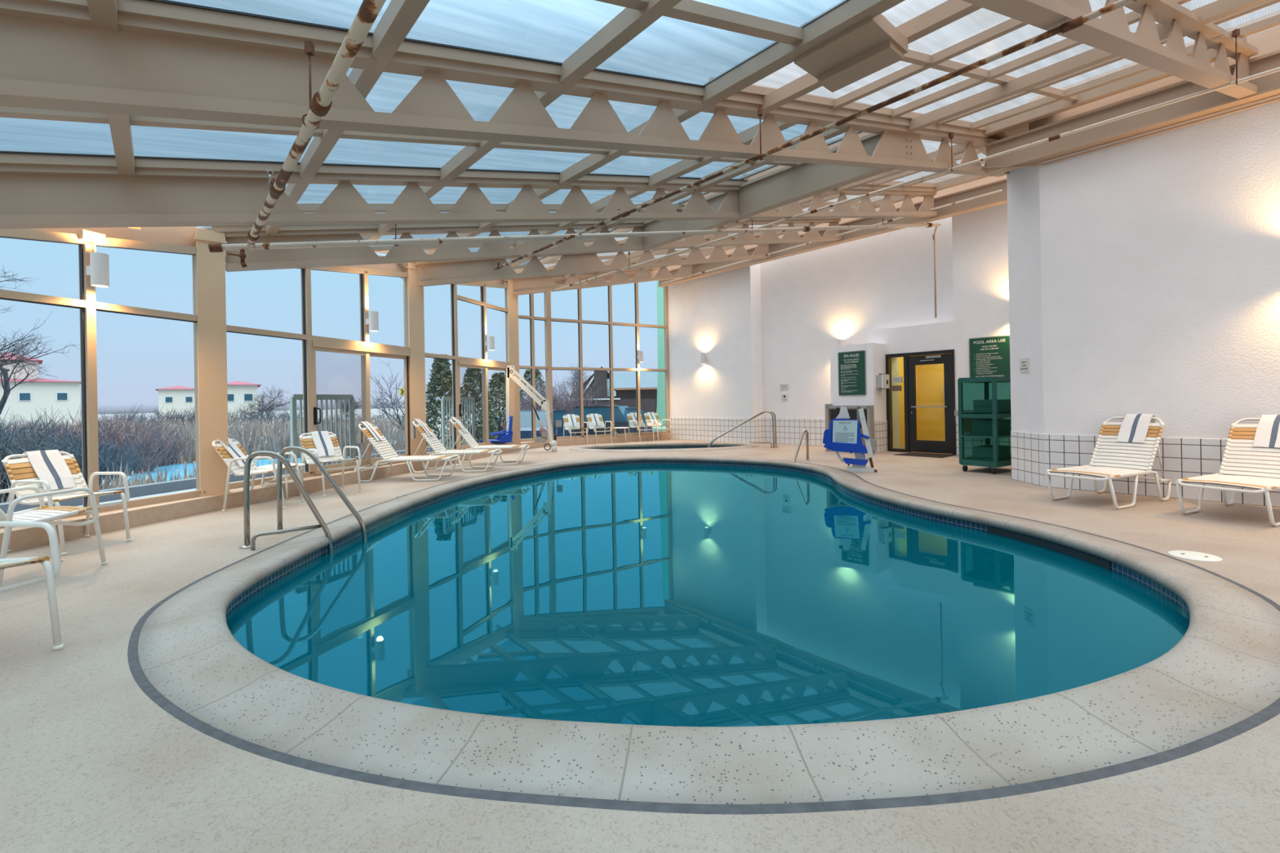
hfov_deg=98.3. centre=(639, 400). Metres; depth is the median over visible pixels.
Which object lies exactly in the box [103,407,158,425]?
bush
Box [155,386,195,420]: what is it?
building
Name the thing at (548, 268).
skylight
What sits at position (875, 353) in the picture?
wall pier
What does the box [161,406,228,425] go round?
bush
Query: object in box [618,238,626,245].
skylight purlin
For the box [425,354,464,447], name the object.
evergreen shrub
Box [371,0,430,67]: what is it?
roof purlin
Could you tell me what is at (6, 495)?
shrub
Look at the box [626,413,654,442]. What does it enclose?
chair
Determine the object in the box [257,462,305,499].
side table
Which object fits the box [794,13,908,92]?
ceiling box
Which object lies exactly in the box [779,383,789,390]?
notice
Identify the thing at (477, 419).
car
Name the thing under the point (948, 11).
beam
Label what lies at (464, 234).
roof purlin
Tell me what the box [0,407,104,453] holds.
shrub
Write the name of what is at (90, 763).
floor
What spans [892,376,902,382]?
notice
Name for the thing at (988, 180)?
trim
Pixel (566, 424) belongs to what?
chair
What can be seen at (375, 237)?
roof purlin
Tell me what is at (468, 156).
roof purlin
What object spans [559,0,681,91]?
rafter
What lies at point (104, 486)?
reeds
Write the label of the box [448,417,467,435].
towel
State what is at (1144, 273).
wall
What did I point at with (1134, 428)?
towel
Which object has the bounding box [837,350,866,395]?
sign
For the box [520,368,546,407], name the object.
evergreen shrub
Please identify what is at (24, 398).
building
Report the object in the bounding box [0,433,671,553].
baseboard
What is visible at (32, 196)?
girder
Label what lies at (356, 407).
bare tree
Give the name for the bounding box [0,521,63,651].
chair
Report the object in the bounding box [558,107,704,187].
roof purlin
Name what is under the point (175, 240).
window frame
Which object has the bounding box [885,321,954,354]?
wall
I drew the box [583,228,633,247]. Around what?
roof upstand
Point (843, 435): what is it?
lift
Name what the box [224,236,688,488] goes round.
window
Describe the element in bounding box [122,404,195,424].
bush
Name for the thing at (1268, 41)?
skylight
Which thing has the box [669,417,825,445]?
wall tile
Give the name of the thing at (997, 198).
beam
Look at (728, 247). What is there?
frame
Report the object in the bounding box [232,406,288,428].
bush
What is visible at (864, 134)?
rafter
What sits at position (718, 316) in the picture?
wall
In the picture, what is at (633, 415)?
towel
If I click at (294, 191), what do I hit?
roof purlin
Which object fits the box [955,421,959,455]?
baseboard
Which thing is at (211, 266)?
column
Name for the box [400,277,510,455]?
window
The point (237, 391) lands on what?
building
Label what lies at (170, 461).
shrub
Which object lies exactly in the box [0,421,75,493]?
shrub
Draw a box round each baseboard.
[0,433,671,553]
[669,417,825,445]
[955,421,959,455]
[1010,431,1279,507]
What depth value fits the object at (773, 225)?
12.52 m
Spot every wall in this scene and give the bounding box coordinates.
[567,398,655,413]
[667,263,763,418]
[760,217,953,418]
[868,328,899,448]
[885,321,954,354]
[897,353,947,446]
[951,203,1009,421]
[1006,95,1279,439]
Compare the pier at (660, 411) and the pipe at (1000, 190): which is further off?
the pier at (660, 411)
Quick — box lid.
[1167,550,1222,561]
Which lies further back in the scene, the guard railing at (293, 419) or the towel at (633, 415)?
the towel at (633, 415)
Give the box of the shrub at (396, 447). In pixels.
[372,433,426,453]
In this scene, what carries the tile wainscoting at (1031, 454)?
attached to the wall at (1144, 273)
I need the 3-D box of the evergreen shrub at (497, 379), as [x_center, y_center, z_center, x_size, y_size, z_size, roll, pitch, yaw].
[-5.585,0.397,21.997,1.824,3.133,1.853,-1,0,0]
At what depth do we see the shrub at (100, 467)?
10.92 m
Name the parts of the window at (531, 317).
sill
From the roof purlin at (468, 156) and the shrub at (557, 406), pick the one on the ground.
the shrub at (557, 406)
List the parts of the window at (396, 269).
sill, panel rail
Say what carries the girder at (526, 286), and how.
on the column at (512, 300)
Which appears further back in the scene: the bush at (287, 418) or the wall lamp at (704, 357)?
the bush at (287, 418)
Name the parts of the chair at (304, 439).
backrest, arm frame, seat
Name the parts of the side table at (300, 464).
leg, leg, leg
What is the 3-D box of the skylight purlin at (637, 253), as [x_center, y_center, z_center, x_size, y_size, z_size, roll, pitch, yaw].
[-0.452,-3.485,13.589,0.085,0.120,2.899,-1,0,-41]
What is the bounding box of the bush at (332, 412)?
[328,412,361,424]
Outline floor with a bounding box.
[0,439,1279,852]
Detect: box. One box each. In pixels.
[78,229,105,252]
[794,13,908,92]
[875,373,889,389]
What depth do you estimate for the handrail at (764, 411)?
13.67 m
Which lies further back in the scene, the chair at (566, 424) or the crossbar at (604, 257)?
the chair at (566, 424)
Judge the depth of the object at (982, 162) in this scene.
9.83 m
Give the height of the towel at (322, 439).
0.453 m
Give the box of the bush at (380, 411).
[372,411,404,423]
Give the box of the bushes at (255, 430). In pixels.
[0,413,405,461]
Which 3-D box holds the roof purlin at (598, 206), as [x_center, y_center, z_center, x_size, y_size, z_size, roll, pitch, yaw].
[-0.615,-2.860,8.153,0.100,0.130,2.167,-1,0,-41]
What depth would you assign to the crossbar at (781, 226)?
12.90 m
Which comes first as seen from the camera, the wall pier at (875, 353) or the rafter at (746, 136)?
the rafter at (746, 136)
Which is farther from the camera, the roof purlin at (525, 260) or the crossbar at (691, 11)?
the roof purlin at (525, 260)
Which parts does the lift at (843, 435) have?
seat, backrest, footrest frame, frame, armrest, arm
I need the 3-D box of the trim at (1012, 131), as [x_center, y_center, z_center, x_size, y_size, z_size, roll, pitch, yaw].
[5.141,-3.717,7.583,1.000,0.050,1.050,-1,0,-41]
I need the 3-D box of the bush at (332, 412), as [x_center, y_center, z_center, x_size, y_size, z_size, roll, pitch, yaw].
[-22.309,1.439,41.728,3.060,1.577,3.401,-1,0,13]
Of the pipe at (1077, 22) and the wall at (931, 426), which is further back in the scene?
the wall at (931, 426)
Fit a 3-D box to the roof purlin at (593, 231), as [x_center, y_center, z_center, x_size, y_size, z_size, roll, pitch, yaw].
[-1.360,-2.990,10.295,0.100,0.130,2.347,-1,0,-41]
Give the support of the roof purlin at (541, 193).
attached to the girder at (32, 196)
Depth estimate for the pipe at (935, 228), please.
11.29 m
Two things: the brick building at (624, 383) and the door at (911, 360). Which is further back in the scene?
the brick building at (624, 383)
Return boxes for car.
[468,409,506,438]
[502,409,578,439]
[570,404,641,435]
[626,407,652,432]
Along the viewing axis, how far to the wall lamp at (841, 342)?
13.20 m
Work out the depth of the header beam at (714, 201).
9.07 m
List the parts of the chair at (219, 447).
backrest, arm frame, seat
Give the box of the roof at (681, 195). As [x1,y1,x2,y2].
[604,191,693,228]
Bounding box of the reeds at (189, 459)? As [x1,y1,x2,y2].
[0,427,477,502]
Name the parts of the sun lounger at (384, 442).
leg, frame, backrest, leg, frame, seat, leg, leg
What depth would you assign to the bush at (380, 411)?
39.45 m
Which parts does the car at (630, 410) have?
roof panel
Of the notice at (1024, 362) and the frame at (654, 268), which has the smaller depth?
the notice at (1024, 362)
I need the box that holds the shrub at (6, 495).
[0,427,108,502]
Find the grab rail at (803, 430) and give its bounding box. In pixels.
[792,429,810,462]
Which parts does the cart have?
post, panel, post, panel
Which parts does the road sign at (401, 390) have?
plate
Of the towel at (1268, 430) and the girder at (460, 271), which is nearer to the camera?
the towel at (1268, 430)
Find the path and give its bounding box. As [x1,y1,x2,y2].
[15,488,195,516]
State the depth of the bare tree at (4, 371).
10.90 m
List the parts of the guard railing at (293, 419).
post, rail, post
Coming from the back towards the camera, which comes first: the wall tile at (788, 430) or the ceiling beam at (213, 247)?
the wall tile at (788, 430)
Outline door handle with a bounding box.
[942,383,944,404]
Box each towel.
[22,449,76,496]
[216,437,251,466]
[309,431,335,461]
[358,421,382,443]
[411,418,433,438]
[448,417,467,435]
[567,413,577,426]
[589,413,600,425]
[629,412,636,427]
[646,412,657,426]
[1116,413,1155,444]
[1253,414,1279,448]
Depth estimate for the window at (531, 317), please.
14.90 m
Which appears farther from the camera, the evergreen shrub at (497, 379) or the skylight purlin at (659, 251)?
the evergreen shrub at (497, 379)
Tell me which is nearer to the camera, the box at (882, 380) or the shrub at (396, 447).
the box at (882, 380)
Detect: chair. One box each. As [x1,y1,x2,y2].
[0,486,107,586]
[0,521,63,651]
[1,451,131,555]
[212,438,304,511]
[299,431,361,497]
[562,414,588,445]
[586,413,612,444]
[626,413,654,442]
[644,413,671,441]
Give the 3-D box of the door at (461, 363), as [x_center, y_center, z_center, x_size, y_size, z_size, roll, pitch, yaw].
[-3.604,0.094,12.913,0.166,1.970,2.081,-1,0,18]
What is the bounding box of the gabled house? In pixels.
[568,365,616,399]
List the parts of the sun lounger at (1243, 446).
leg, seat, frame, leg, frame, backrest, leg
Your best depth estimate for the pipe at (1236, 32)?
6.45 m
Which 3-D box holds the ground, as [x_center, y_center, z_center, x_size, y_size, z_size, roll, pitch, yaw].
[0.033,1.809,140.000,520.000,0.001,360.000,-1,0,0]
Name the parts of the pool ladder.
handrail, handrail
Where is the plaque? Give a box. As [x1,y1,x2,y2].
[892,385,901,391]
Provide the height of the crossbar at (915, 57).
0.883 m
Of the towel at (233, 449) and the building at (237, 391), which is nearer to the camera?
the towel at (233, 449)
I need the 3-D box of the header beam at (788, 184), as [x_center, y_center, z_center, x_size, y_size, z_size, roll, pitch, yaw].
[2.208,-2.946,7.320,0.140,0.460,2.248,-1,0,-41]
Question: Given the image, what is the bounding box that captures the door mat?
[895,452,955,457]
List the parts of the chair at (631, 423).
backrest, arm frame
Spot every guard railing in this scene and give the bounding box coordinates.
[289,394,355,472]
[440,396,475,449]
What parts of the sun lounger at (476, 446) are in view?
leg, frame, backrest, frame, seat, leg, leg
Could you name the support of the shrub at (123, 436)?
on the pond
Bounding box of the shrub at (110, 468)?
[26,427,160,488]
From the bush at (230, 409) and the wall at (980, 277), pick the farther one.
the bush at (230, 409)
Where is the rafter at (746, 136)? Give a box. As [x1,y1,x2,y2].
[647,120,801,190]
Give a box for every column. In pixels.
[193,228,231,497]
[404,262,426,455]
[504,279,521,444]
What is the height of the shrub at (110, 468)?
1.481 m
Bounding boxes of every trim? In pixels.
[666,164,1006,270]
[977,123,1028,155]
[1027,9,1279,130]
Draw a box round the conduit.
[981,97,1279,168]
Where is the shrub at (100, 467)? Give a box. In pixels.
[0,420,142,498]
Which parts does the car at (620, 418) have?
roof panel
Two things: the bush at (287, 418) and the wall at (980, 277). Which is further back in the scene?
the bush at (287, 418)
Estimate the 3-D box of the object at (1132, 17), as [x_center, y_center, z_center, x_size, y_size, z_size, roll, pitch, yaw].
[3.570,-3.254,5.435,0.060,0.075,2.411,-1,0,-41]
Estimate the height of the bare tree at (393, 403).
3.564 m
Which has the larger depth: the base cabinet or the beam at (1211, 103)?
the base cabinet
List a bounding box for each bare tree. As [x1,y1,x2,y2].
[0,267,79,414]
[238,385,291,421]
[333,396,361,418]
[356,360,439,431]
[555,364,609,401]
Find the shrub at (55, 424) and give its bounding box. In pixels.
[0,404,140,456]
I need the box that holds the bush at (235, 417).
[227,405,275,424]
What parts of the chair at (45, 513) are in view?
seat, seat frame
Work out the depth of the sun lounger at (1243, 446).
5.48 m
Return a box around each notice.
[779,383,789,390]
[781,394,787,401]
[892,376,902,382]
[1019,357,1029,372]
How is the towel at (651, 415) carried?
on the chair at (648, 423)
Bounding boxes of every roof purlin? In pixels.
[86,0,118,31]
[107,113,134,177]
[128,226,141,229]
[265,181,310,237]
[299,65,385,182]
[361,234,383,239]
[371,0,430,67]
[377,184,445,234]
[417,231,482,264]
[439,88,565,185]
[478,186,562,231]
[490,229,560,259]
[506,257,531,266]
[534,229,601,257]
[557,189,649,230]
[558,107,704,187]
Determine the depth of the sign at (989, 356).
10.65 m
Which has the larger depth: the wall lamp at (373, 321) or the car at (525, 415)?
the car at (525, 415)
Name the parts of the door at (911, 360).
frame, frame, frame, frame, rail, rail, rail, frame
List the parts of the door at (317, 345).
handle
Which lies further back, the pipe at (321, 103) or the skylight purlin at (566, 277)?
the skylight purlin at (566, 277)
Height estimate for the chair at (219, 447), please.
0.832 m
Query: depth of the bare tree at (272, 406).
42.01 m
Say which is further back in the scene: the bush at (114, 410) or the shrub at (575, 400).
the bush at (114, 410)
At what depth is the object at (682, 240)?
11.33 m
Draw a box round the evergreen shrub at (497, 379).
[477,371,506,443]
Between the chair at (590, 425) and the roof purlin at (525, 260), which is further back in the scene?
the chair at (590, 425)
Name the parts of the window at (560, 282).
panel rail, sill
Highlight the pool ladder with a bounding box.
[239,445,367,553]
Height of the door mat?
0.012 m
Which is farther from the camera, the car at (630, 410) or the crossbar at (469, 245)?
the car at (630, 410)
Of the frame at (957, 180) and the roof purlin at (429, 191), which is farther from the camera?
the frame at (957, 180)
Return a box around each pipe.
[247,0,386,250]
[493,0,1137,270]
[546,28,1279,293]
[661,189,1002,284]
[933,226,937,317]
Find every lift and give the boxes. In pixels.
[478,365,561,452]
[822,405,877,472]
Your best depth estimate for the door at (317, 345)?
9.07 m
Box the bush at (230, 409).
[227,408,242,422]
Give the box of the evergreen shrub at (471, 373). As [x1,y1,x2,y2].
[451,368,498,444]
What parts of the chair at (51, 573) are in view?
seat, arm frame, seat frame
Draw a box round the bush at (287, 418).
[256,406,303,422]
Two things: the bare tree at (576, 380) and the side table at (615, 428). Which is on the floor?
the side table at (615, 428)
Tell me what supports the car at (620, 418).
on the ground
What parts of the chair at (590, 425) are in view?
backrest, arm frame, seat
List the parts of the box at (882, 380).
lid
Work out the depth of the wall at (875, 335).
12.44 m
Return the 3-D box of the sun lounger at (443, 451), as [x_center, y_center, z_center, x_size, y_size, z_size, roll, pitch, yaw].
[-3.326,0.809,10.065,1.528,0.919,0.580,-1,0,-1]
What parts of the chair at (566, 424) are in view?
backrest, arm frame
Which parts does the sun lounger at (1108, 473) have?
leg, seat, leg, frame, leg, frame, backrest, leg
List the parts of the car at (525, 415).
roof panel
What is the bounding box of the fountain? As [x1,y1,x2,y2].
[954,409,958,416]
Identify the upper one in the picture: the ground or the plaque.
the plaque
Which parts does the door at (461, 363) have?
handle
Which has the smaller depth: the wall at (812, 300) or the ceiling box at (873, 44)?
the ceiling box at (873, 44)
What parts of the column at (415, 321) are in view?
cap plate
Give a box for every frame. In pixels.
[650,266,669,271]
[688,244,744,256]
[775,222,822,235]
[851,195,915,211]
[932,173,987,191]
[983,35,1246,136]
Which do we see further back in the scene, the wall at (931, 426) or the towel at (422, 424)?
the wall at (931, 426)
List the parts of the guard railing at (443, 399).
post, rail, post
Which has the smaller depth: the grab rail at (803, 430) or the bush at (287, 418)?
the grab rail at (803, 430)
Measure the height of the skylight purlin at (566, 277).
0.120 m
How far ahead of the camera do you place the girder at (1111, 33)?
4.24 m
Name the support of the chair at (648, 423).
on the floor
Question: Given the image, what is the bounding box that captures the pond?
[111,456,349,484]
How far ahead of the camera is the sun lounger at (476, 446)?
10.91 m
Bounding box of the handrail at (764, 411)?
[707,410,778,447]
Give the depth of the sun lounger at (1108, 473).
6.19 m
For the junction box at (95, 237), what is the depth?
5.53 m
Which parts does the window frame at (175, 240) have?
sill, panel rail, panel rail, panel rail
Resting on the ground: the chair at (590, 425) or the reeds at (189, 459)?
the reeds at (189, 459)
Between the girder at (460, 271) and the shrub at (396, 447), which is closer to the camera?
the girder at (460, 271)
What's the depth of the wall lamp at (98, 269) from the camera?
5.47 m
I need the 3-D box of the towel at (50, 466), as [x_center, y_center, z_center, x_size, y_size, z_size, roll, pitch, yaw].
[-5.431,0.681,5.089,0.307,0.453,0.237,-1,0,16]
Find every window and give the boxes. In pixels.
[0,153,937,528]
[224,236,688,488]
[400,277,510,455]
[518,292,550,442]
[548,267,670,439]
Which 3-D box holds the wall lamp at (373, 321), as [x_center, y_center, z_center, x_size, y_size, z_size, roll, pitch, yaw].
[-4.457,-1.321,9.206,0.213,0.320,0.136,-1,0,18]
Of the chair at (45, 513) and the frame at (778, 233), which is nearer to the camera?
the chair at (45, 513)
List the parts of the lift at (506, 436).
armrest, seat, armrest, arm, arm, actuator rod, motor, pivot plate, post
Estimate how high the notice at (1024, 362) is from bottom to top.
0.190 m
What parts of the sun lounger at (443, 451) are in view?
leg, frame, backrest, leg, frame, seat, leg, leg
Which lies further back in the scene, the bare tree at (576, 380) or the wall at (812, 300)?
the bare tree at (576, 380)
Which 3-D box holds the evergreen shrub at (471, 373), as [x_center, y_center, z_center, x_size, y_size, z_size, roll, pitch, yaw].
[-5.987,0.366,19.960,1.796,3.255,1.775,-1,0,5]
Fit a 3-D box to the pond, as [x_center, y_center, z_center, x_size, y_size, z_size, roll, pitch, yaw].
[-15.234,2.054,14.280,19.338,0.001,10.582,-1,0,0]
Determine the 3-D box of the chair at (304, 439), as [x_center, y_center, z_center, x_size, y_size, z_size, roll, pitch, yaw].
[-4.395,0.875,7.831,0.817,0.832,0.584,-1,0,38]
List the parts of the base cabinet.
frame, frame, dark panel, frame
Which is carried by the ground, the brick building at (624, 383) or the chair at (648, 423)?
the brick building at (624, 383)
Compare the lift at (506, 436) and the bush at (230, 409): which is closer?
the lift at (506, 436)
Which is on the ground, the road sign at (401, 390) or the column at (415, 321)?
the road sign at (401, 390)
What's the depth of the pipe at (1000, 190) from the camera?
12.04 m
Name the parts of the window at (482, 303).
sill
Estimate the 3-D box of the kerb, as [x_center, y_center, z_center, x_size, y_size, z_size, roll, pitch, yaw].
[-8.172,1.626,5.689,0.200,0.700,19.431,-1,0,16]
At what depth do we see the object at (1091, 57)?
5.65 m
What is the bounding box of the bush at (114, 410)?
[97,409,139,425]
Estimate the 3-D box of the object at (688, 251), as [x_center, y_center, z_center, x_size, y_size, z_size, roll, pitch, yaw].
[1.255,-3.910,14.360,0.060,0.075,2.746,-1,0,-41]
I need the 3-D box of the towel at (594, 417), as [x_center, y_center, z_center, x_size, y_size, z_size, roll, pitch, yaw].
[-1.341,0.608,16.510,0.237,0.453,0.307,-1,0,-26]
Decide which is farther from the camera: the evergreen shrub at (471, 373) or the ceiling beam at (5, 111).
the evergreen shrub at (471, 373)
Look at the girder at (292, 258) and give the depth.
8.06 m
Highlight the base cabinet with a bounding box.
[825,404,874,453]
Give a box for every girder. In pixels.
[0,0,1008,177]
[0,164,937,228]
[224,218,841,271]
[417,244,770,286]
[512,264,693,295]
[962,0,1258,98]
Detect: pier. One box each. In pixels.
[653,280,666,431]
[830,342,887,453]
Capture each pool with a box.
[127,456,1279,814]
[569,441,759,452]
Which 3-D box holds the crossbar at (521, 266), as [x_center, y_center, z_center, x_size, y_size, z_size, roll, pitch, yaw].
[-3.161,-3.003,12.565,1.320,0.292,0.085,-1,0,-24]
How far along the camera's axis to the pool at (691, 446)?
14.83 m
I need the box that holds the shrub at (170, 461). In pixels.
[109,413,195,466]
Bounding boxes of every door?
[311,340,411,475]
[457,360,511,449]
[885,349,955,454]
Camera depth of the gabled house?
43.55 m
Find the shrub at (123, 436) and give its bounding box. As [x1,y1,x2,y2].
[33,403,191,475]
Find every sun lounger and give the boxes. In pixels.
[354,423,460,482]
[409,421,502,473]
[447,418,529,466]
[1044,416,1171,509]
[1175,417,1279,526]
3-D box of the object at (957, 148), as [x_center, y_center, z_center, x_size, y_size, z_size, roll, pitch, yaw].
[3.993,-3.565,8.454,0.085,0.120,2.265,-1,0,-41]
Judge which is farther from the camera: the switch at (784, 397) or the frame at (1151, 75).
the switch at (784, 397)
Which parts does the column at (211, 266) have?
cap plate, plate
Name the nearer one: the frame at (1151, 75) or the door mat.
the frame at (1151, 75)
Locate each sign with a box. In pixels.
[399,387,404,420]
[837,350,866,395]
[968,334,1010,377]
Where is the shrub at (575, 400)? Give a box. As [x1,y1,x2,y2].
[520,372,609,414]
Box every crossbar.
[295,203,682,213]
[370,238,595,252]
[511,264,526,269]
[543,247,715,264]
[595,0,803,44]
[627,225,787,232]
[682,201,874,205]
[901,48,1078,102]
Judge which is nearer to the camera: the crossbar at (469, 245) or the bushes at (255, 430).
the crossbar at (469, 245)
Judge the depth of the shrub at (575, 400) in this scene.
26.80 m
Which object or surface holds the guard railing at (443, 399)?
on the path
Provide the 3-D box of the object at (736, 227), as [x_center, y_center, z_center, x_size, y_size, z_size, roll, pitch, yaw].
[1.998,-3.770,12.130,0.060,0.075,2.058,-1,0,-41]
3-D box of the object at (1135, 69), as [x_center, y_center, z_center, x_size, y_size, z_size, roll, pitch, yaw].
[5.024,-3.570,6.347,0.060,0.075,2.445,-1,0,-41]
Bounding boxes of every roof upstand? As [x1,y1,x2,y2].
[514,255,561,273]
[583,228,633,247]
[677,191,717,206]
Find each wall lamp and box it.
[85,252,109,287]
[365,311,378,331]
[484,336,494,350]
[637,351,643,362]
[701,352,706,364]
[838,339,844,346]
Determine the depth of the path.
8.20 m
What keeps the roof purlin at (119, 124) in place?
attached to the girder at (53, 56)
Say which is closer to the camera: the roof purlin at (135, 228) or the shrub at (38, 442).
the roof purlin at (135, 228)
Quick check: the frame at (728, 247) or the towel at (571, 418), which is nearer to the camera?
the frame at (728, 247)
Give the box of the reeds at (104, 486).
[98,460,335,489]
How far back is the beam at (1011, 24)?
4.94 m
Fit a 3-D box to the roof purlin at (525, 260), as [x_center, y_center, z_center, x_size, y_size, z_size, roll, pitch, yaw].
[-2.867,-2.962,12.035,0.100,0.130,2.257,-1,0,-41]
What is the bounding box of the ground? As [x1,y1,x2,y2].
[74,406,569,463]
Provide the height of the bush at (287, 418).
2.144 m
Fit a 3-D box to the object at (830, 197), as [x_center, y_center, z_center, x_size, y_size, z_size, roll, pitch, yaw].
[3.346,-3.794,10.572,0.060,0.075,2.062,-1,0,-41]
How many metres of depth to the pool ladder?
4.96 m
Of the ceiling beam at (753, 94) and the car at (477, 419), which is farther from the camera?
the car at (477, 419)
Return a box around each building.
[0,352,80,426]
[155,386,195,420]
[226,381,261,423]
[613,371,657,413]
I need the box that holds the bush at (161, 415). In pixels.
[142,408,195,426]
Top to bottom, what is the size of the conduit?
0.156 m
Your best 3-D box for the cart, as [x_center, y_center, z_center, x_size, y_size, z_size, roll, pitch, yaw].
[5.577,0.369,8.790,0.890,1.480,0.550,-1,0,-33]
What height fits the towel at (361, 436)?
0.354 m
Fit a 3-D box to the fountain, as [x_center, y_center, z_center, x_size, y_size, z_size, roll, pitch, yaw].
[6.519,0.349,10.630,0.440,0.545,0.750,-1,0,-41]
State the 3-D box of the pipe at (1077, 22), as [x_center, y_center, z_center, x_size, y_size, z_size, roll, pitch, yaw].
[1.341,-2.476,4.869,0.072,0.478,11.550,-1,0,-41]
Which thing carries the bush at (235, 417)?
on the ground
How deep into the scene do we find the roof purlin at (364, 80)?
4.51 m
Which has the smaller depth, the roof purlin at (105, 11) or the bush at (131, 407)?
the roof purlin at (105, 11)
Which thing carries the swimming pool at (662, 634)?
in the floor
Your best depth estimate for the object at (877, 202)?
11.53 m
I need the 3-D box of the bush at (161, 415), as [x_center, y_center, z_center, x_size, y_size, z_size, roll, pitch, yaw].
[-31.513,1.328,37.365,3.613,2.129,3.999,-1,0,-24]
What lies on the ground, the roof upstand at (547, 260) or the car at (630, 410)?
the car at (630, 410)
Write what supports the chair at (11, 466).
on the floor
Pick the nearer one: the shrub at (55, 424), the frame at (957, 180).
the frame at (957, 180)
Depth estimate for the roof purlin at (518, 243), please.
9.80 m
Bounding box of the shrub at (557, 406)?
[492,377,584,426]
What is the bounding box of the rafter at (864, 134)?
[746,132,871,182]
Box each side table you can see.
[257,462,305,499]
[613,426,628,442]
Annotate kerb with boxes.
[0,445,439,514]
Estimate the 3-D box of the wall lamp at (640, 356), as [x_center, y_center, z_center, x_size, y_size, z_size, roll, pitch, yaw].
[0.011,-1.321,16.594,0.136,0.320,0.213,-1,0,-31]
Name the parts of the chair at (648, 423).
backrest, arm frame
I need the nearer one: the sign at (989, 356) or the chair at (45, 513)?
the chair at (45, 513)
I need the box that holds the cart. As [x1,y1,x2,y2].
[957,376,1011,474]
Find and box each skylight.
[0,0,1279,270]
[545,253,598,271]
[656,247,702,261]
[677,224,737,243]
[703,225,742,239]
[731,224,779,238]
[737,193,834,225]
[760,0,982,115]
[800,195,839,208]
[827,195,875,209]
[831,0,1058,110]
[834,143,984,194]
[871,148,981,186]
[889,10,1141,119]
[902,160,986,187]
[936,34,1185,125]
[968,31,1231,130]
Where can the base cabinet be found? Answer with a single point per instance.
(831, 411)
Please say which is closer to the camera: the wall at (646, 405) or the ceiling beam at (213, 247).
the ceiling beam at (213, 247)
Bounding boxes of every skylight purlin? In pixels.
[562,272,587,279]
[602,249,658,266]
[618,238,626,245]
[629,248,668,262]
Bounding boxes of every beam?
[0,106,796,165]
[27,0,987,137]
[208,217,941,267]
[643,192,740,249]
[657,178,1007,287]
[701,0,904,109]
[738,133,894,218]
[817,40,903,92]
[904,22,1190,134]
[984,49,1279,176]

